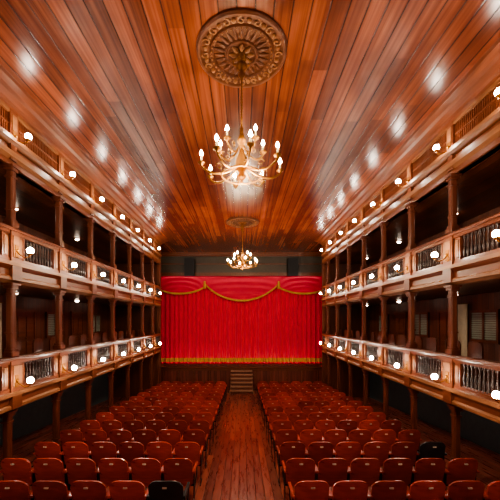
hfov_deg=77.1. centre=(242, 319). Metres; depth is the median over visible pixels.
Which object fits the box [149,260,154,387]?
column
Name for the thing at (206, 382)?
seat
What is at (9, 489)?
seat
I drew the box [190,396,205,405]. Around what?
seat
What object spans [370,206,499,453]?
wall
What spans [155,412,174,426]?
seat
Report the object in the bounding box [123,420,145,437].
seat
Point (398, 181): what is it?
lamp
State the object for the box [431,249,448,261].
lamp
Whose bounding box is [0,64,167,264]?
upper balcony
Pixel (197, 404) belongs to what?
seat
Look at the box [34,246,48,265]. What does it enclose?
chair
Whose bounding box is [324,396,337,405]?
seat
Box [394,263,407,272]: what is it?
lamp
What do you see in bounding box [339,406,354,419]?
seat
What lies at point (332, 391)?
seat
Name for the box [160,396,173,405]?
seat
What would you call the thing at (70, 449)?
seat
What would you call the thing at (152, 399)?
seat
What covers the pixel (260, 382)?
seat
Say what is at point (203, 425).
seat
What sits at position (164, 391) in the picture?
seat
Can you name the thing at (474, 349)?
chair
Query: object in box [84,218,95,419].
column
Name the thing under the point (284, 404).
seat
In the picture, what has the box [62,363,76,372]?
lamp
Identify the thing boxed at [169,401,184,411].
seat
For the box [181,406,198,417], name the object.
seat
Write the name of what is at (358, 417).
seat
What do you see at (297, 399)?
seat
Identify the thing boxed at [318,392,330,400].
seat
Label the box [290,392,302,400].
seat
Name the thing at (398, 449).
seat
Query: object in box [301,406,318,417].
seat
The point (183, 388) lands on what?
seat
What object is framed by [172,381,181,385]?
seat
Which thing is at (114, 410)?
seat
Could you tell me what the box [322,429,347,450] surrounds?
seat
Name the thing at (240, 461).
floor
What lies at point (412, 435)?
seat
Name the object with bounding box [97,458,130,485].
seat
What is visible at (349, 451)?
seat
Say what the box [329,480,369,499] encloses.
seat
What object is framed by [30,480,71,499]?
seat
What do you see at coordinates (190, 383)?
seat
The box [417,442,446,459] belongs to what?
seat
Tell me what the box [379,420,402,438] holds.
seat
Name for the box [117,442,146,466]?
seat
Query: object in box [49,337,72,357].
chair
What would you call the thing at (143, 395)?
seat
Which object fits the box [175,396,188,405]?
seat
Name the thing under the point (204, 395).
seat
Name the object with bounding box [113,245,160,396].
wall
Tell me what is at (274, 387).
seat
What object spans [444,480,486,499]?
seat
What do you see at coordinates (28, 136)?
lamp
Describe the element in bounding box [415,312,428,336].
window
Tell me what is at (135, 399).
seat
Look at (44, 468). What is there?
seat
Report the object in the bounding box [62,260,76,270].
lamp
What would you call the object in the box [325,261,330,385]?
column
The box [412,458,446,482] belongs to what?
seat
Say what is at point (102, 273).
lamp
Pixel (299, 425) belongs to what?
seat
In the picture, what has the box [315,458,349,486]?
seat
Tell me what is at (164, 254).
trim
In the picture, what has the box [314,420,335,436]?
seat
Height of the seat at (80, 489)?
0.885 m
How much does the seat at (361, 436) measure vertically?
0.885 m
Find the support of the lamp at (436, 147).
attached to the wall at (481, 431)
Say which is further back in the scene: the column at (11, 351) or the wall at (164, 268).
the wall at (164, 268)
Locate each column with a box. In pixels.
[0,163,20,468]
[51,196,65,444]
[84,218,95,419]
[107,233,116,411]
[125,244,132,400]
[138,253,145,392]
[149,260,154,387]
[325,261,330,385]
[334,255,340,391]
[345,246,352,396]
[360,236,368,405]
[379,222,389,419]
[405,202,418,429]
[444,173,462,459]
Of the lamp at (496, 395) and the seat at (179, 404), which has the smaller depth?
the lamp at (496, 395)
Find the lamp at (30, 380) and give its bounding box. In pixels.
[15,374,33,386]
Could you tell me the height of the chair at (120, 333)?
0.900 m
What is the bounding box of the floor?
[0,390,499,499]
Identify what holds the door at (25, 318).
in the wall at (38, 414)
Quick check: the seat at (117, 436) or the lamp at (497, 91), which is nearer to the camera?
the lamp at (497, 91)
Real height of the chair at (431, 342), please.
0.900 m
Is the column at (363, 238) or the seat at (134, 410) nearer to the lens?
the seat at (134, 410)
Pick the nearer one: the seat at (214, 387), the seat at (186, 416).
the seat at (186, 416)
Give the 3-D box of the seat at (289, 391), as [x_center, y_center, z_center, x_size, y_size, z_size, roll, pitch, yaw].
[2.064,3.276,13.137,0.550,0.885,0.585,0,0,1]
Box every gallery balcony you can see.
[0,222,161,306]
[0,333,161,414]
[321,212,499,306]
[321,333,499,423]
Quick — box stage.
[161,363,321,389]
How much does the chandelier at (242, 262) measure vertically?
1.878 m
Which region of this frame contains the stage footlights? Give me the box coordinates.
[164,364,319,365]
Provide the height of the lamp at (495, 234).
0.229 m
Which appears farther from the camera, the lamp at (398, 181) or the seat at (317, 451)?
the lamp at (398, 181)
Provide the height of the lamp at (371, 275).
0.229 m
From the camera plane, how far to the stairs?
17.37 m
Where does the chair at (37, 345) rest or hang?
on the gallery balcony at (50, 380)
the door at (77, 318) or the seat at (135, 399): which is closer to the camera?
the seat at (135, 399)
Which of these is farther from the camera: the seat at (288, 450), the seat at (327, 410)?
the seat at (327, 410)
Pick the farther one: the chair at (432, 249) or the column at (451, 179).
the chair at (432, 249)
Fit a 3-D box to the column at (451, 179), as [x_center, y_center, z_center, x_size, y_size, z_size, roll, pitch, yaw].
[4.100,0.220,6.090,0.280,6.039,0.220,0,0,0]
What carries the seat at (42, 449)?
on the floor
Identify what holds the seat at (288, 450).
on the floor
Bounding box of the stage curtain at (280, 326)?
[161,287,321,363]
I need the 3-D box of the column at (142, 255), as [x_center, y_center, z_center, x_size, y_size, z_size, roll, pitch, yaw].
[-4.260,0.467,13.170,0.280,6.535,0.220,0,0,0]
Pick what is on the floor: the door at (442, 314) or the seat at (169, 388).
the seat at (169, 388)
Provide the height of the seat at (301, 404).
0.885 m
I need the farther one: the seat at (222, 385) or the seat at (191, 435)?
the seat at (222, 385)
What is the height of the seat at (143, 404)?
0.885 m
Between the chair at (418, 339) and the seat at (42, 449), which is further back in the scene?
the chair at (418, 339)
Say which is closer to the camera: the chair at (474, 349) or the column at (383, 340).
the chair at (474, 349)
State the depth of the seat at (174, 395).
12.03 m
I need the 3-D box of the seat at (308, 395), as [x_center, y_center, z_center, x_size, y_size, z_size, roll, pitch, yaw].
[2.608,3.216,12.287,0.550,0.885,0.585,0,0,0]
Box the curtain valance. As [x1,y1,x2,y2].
[161,276,321,301]
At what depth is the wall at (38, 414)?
10.73 m
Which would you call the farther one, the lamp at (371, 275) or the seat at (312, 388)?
the seat at (312, 388)
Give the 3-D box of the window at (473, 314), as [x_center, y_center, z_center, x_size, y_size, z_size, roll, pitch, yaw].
[6.385,0.165,8.325,0.060,0.870,1.000,0,0,0]
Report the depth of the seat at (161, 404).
10.34 m
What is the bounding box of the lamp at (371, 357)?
[370,354,380,361]
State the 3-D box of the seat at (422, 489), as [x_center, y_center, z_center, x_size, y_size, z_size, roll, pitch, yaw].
[2.610,2.680,4.638,0.550,0.885,0.585,0,0,0]
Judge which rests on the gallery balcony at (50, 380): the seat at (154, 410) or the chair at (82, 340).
the chair at (82, 340)
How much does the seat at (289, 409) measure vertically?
0.885 m
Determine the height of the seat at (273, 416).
0.885 m
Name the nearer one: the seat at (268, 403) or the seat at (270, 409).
the seat at (270, 409)
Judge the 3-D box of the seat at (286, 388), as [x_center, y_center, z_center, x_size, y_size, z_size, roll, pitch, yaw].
[2.063,3.335,13.988,0.550,0.885,0.585,0,0,0]
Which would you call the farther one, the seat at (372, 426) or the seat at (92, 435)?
the seat at (372, 426)
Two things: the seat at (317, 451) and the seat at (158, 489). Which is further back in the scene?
the seat at (317, 451)
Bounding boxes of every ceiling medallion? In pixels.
[196,8,286,87]
[226,216,258,227]
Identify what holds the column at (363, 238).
on the floor
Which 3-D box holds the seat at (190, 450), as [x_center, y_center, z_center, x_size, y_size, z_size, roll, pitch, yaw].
[-1.090,2.800,6.338,0.550,0.885,0.585,0,0,0]
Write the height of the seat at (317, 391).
0.885 m
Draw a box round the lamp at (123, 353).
[115,351,124,357]
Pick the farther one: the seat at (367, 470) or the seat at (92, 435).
the seat at (92, 435)
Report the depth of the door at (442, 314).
9.97 m
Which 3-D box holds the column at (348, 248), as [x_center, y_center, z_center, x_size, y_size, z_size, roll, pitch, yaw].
[4.100,0.428,12.050,0.280,6.456,0.220,0,0,0]
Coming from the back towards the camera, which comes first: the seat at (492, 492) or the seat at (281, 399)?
the seat at (281, 399)
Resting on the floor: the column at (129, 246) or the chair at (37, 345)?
the column at (129, 246)
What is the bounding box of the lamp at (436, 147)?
[433,142,450,154]
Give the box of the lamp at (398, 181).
[396,177,409,186]
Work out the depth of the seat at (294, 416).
8.64 m
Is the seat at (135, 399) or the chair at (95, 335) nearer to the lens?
the chair at (95, 335)
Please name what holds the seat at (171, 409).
on the floor
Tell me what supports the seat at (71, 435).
on the floor
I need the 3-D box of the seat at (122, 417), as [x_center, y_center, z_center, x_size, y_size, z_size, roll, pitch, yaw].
[-3.272,2.978,8.887,0.550,0.885,0.585,0,0,1]
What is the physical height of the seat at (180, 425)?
0.885 m
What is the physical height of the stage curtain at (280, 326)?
6.100 m
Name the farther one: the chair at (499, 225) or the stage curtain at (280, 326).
the stage curtain at (280, 326)
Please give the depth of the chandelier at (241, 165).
4.64 m
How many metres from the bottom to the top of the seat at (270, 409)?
0.885 m
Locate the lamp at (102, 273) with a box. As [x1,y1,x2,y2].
[93,271,104,278]
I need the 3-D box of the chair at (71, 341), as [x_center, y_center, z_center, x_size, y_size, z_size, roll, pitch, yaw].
[-4.770,0.900,9.100,0.420,0.900,0.420,0,0,-1]
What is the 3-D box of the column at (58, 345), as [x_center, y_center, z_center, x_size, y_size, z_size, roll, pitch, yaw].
[-4.260,0.259,7.210,0.280,6.118,0.220,0,0,0]
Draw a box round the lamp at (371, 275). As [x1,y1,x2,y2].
[370,273,380,280]
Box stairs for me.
[229,370,253,393]
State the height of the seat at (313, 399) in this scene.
0.885 m
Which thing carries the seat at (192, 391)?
on the floor
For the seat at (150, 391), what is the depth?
12.88 m
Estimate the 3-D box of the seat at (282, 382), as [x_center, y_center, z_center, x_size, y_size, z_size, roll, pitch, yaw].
[2.062,3.454,15.688,0.550,0.885,0.585,0,0,0]
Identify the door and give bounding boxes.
[16,309,36,364]
[70,311,84,345]
[393,312,406,344]
[437,309,457,352]
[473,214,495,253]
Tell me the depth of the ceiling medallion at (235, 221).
12.68 m
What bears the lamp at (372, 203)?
attached to the wall at (481, 431)
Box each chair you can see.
[5,341,37,378]
[32,338,48,368]
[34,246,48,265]
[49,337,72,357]
[67,335,83,360]
[79,334,85,357]
[93,333,102,354]
[101,332,106,352]
[118,331,123,348]
[356,331,359,338]
[368,332,374,352]
[389,334,394,355]
[391,335,406,358]
[401,336,422,358]
[420,249,435,268]
[420,337,436,371]
[432,340,460,373]
[466,231,482,254]
[466,341,483,376]
[481,225,499,251]
[481,348,499,391]
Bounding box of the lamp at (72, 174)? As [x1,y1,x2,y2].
[61,169,74,179]
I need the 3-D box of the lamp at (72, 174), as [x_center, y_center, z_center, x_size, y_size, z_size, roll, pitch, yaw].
[-4.017,-3.325,7.210,0.323,0.229,0.110,0,0,0]
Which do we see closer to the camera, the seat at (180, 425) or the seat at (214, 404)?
the seat at (180, 425)
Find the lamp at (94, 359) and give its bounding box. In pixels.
[93,356,104,363]
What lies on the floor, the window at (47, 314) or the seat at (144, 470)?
the seat at (144, 470)
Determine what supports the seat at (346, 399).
on the floor
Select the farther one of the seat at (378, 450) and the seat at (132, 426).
the seat at (132, 426)
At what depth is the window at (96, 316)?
14.03 m
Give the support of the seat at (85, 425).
on the floor
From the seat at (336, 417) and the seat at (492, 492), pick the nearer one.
the seat at (492, 492)
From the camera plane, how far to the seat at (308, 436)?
6.95 m
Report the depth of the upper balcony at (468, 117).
7.05 m
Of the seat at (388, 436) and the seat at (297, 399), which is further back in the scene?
the seat at (297, 399)
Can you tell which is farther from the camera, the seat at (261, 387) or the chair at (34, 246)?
the seat at (261, 387)
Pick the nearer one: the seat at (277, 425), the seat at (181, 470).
the seat at (181, 470)
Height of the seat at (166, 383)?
0.885 m
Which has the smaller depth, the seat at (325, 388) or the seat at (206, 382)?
the seat at (325, 388)
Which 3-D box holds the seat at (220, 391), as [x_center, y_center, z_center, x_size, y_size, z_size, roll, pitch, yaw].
[-1.089,3.276,13.137,0.550,0.885,0.585,0,0,0]
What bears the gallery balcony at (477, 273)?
attached to the wall
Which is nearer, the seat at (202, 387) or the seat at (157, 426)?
the seat at (157, 426)
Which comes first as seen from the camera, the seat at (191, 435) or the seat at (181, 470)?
the seat at (181, 470)
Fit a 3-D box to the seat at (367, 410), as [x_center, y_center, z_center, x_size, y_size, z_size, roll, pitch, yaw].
[3.699,3.038,9.738,0.550,0.885,0.585,0,0,-1]
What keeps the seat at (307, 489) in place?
on the floor
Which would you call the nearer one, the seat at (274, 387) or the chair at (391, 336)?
the chair at (391, 336)
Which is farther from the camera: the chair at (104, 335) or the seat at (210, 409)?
the chair at (104, 335)
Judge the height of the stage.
1.462 m
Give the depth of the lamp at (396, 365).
7.56 m
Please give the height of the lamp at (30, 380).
0.229 m
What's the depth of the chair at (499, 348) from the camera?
5.80 m
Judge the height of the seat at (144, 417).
0.885 m
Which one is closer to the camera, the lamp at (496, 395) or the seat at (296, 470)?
the lamp at (496, 395)
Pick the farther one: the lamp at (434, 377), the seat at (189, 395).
the seat at (189, 395)
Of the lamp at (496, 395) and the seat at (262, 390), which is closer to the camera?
the lamp at (496, 395)
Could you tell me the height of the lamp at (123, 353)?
0.229 m
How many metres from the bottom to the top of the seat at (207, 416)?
0.885 m
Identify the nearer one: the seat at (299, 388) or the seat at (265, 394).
the seat at (265, 394)
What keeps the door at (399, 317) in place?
in the wall at (481, 431)
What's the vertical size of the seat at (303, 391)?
0.885 m
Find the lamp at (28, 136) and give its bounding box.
[13,130,31,143]
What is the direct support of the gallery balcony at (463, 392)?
attached to the wall
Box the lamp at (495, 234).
[492,230,499,241]
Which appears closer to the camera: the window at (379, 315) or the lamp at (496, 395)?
the lamp at (496, 395)
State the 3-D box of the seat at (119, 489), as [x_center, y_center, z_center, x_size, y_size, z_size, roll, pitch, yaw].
[-1.636,2.680,4.638,0.550,0.885,0.585,0,0,0]
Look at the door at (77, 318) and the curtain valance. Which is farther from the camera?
the curtain valance
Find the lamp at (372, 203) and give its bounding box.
[371,201,381,208]
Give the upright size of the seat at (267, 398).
0.885 m
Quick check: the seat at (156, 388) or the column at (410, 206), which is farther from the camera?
the seat at (156, 388)
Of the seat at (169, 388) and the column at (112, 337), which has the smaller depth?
the column at (112, 337)
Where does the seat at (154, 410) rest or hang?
on the floor
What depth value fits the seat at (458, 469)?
5.26 m
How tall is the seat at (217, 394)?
0.885 m
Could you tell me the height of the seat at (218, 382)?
0.885 m
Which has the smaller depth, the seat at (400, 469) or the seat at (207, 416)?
the seat at (400, 469)
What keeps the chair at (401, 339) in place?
on the gallery balcony at (463, 392)
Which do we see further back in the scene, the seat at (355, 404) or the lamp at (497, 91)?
the seat at (355, 404)
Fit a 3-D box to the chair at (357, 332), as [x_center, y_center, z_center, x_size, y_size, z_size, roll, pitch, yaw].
[4.610,0.900,13.100,0.420,0.900,0.420,0,0,-3]
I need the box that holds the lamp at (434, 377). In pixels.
[431,371,448,382]
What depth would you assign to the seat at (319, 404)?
10.34 m
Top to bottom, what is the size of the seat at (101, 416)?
0.885 m
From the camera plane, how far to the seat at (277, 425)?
7.80 m
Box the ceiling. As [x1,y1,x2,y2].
[0,0,499,251]
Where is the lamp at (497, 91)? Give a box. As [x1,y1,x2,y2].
[494,87,499,98]
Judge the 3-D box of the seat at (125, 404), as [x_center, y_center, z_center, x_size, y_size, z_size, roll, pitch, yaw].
[-3.820,3.097,10.588,0.550,0.885,0.585,0,0,0]
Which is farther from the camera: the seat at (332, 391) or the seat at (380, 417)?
the seat at (332, 391)
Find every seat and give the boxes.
[0,458,34,485]
[0,480,33,499]
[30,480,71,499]
[32,458,66,484]
[33,442,62,461]
[59,429,84,451]
[61,442,90,468]
[65,458,98,490]
[69,480,109,499]
[79,420,101,438]
[84,429,109,450]
[89,442,118,466]
[96,412,115,427]
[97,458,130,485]
[101,420,123,438]
[107,480,147,499]
[108,429,133,450]
[109,406,125,419]
[115,412,135,427]
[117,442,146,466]
[120,401,134,411]
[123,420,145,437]
[127,406,143,418]
[129,396,142,405]
[130,458,163,486]
[132,429,157,451]
[135,412,154,427]
[136,401,151,411]
[137,392,149,400]
[144,389,155,395]
[145,396,158,405]
[145,406,161,418]
[145,420,167,437]
[145,442,174,466]
[146,480,189,499]
[150,386,161,391]
[151,392,163,400]
[153,401,167,411]
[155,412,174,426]
[157,389,169,395]
[157,429,182,450]
[160,381,170,385]
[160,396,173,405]
[162,458,197,499]
[163,386,173,391]
[163,406,180,418]
[166,392,178,400]
[167,420,188,436]
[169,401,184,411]
[171,389,182,395]
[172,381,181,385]
[173,442,203,485]
[175,386,186,391]
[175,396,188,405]
[175,412,194,426]
[180,392,192,400]
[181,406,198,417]
[182,429,207,468]
[183,381,192,385]
[184,389,195,395]
[186,401,202,411]
[188,386,198,392]
[188,420,211,454]
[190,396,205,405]
[194,381,203,386]
[194,392,207,400]
[194,412,214,441]
[197,389,208,395]
[199,406,216,434]
[200,386,210,392]
[203,401,218,424]
[205,381,214,386]
[206,396,220,420]
[208,392,222,414]
[211,389,223,400]
[213,386,224,404]
[214,384,225,400]
[216,381,226,397]
[257,381,267,398]
[258,386,270,397]
[260,389,272,409]
[261,392,274,414]
[262,396,276,418]
[263,401,279,426]
[265,406,283,434]
[267,412,286,442]
[270,420,292,454]
[272,386,282,392]
[273,429,298,468]
[274,389,285,395]
[275,392,288,399]
[276,442,306,485]
[277,396,291,404]
[280,381,289,386]
[280,401,295,411]
[282,458,316,499]
[283,406,300,418]
[284,386,295,392]
[287,389,298,395]
[287,412,306,426]
[288,480,330,499]
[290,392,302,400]
[292,396,307,405]
[292,420,314,436]
[296,401,312,411]
[297,386,307,391]
[298,429,323,450]
[300,389,311,395]
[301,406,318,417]
[304,392,316,400]
[305,442,334,466]
[307,412,326,426]
[309,386,320,391]
[309,396,322,405]
[314,389,325,395]
[314,401,328,411]
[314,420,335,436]
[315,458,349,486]
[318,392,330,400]
[321,406,336,418]
[322,386,332,391]
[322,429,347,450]
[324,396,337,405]
[326,412,345,426]
[327,389,338,395]
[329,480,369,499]
[331,401,345,411]
[333,392,345,400]
[333,442,362,466]
[335,420,357,437]
[339,396,352,405]
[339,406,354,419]
[346,412,365,427]
[347,401,362,411]
[347,429,372,450]
[348,458,381,486]
[357,406,372,418]
[357,420,380,437]
[361,442,390,466]
[366,412,385,427]
[368,480,408,499]
[371,429,396,450]
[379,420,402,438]
[380,458,414,488]
[389,442,418,468]
[396,429,421,451]
[406,480,447,499]
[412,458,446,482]
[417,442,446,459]
[444,458,479,490]
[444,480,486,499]
[483,480,499,499]
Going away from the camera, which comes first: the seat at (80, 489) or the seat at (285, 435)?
the seat at (80, 489)
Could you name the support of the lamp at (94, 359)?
attached to the gallery balcony at (50, 380)
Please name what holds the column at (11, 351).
on the floor
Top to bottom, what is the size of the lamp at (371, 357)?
0.229 m
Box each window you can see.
[45,312,63,337]
[93,314,100,333]
[378,314,388,333]
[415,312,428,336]
[469,309,499,343]
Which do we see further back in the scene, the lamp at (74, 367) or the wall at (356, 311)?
the wall at (356, 311)
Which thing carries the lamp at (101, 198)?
attached to the wall at (38, 414)
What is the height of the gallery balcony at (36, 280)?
1.005 m
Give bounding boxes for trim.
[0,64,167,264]
[161,252,321,275]
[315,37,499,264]
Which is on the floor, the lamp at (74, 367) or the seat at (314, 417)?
the seat at (314, 417)
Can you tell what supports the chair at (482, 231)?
on the gallery balcony at (477, 273)
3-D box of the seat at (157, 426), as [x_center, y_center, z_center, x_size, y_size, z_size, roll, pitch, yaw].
[-2.180,2.918,8.037,0.550,0.885,0.585,0,0,1]
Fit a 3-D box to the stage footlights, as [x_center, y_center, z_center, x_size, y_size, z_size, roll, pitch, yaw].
[-0.080,2.670,18.625,9.200,0.100,0.250,0,0,0]
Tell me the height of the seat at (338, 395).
0.885 m
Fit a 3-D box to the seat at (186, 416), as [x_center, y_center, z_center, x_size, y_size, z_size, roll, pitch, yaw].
[-1.637,2.978,8.887,0.550,0.885,0.585,0,0,-1]
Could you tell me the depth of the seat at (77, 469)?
5.26 m
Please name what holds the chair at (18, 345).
on the gallery balcony at (50, 380)
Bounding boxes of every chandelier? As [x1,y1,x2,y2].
[198,53,283,188]
[227,225,257,269]
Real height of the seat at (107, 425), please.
0.885 m
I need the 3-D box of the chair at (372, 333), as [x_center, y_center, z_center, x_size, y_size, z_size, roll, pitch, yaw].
[4.610,0.900,11.611,0.420,0.900,0.420,0,0,8]
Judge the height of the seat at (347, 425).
0.885 m
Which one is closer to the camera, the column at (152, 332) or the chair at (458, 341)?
the chair at (458, 341)
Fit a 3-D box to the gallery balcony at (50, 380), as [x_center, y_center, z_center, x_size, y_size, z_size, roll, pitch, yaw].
[-5.337,1.163,6.435,2.474,0.975,18.870,0,0,0]
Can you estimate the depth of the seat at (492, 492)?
4.41 m
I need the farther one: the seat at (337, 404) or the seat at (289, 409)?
the seat at (337, 404)
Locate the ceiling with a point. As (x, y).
(126, 81)
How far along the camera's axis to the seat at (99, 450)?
6.11 m
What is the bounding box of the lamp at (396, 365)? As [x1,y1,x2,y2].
[394,361,407,370]
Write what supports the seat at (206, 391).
on the floor
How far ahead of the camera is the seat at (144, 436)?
6.95 m
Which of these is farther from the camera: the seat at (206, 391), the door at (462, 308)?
the seat at (206, 391)
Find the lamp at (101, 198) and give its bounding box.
[92,195,103,203]
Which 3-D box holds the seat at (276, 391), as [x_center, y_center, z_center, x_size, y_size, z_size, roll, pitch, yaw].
[1.516,3.276,13.137,0.550,0.885,0.585,0,0,0]
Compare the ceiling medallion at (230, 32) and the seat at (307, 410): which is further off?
the seat at (307, 410)
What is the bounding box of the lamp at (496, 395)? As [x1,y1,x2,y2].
[492,391,499,402]
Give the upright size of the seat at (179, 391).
0.885 m
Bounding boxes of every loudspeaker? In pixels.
[184,258,195,276]
[287,258,298,276]
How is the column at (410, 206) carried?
on the floor
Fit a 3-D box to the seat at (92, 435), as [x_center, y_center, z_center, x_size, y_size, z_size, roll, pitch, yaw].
[-3.270,2.859,7.188,0.550,0.885,0.585,0,0,1]
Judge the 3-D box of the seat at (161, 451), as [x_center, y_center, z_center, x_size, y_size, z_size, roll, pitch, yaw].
[-1.633,2.800,6.338,0.550,0.885,0.585,0,0,1]
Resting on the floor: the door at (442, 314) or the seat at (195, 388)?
the seat at (195, 388)
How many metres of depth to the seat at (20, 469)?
5.26 m
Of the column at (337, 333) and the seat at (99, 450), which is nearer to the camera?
the seat at (99, 450)
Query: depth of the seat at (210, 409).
9.49 m
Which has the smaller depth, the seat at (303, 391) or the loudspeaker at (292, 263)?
the seat at (303, 391)
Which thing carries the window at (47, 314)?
in the wall at (38, 414)
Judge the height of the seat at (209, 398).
0.885 m
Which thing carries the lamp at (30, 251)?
attached to the gallery balcony at (36, 280)
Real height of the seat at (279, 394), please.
0.885 m
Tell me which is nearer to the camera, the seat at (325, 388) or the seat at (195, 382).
the seat at (325, 388)
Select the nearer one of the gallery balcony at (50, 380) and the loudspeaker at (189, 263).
the gallery balcony at (50, 380)
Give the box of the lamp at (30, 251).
[15,245,33,257]
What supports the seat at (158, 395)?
on the floor
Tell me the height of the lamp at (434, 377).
0.229 m
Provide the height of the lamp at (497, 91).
0.229 m
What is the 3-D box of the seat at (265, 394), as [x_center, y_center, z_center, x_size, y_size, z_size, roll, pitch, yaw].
[0.973,3.216,12.287,0.550,0.885,0.585,0,0,1]
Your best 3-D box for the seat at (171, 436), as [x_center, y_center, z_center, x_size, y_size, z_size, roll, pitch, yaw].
[-1.634,2.859,7.188,0.550,0.885,0.585,0,0,1]
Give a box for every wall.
[0,215,109,444]
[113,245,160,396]
[161,257,321,272]
[322,245,369,396]
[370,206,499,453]

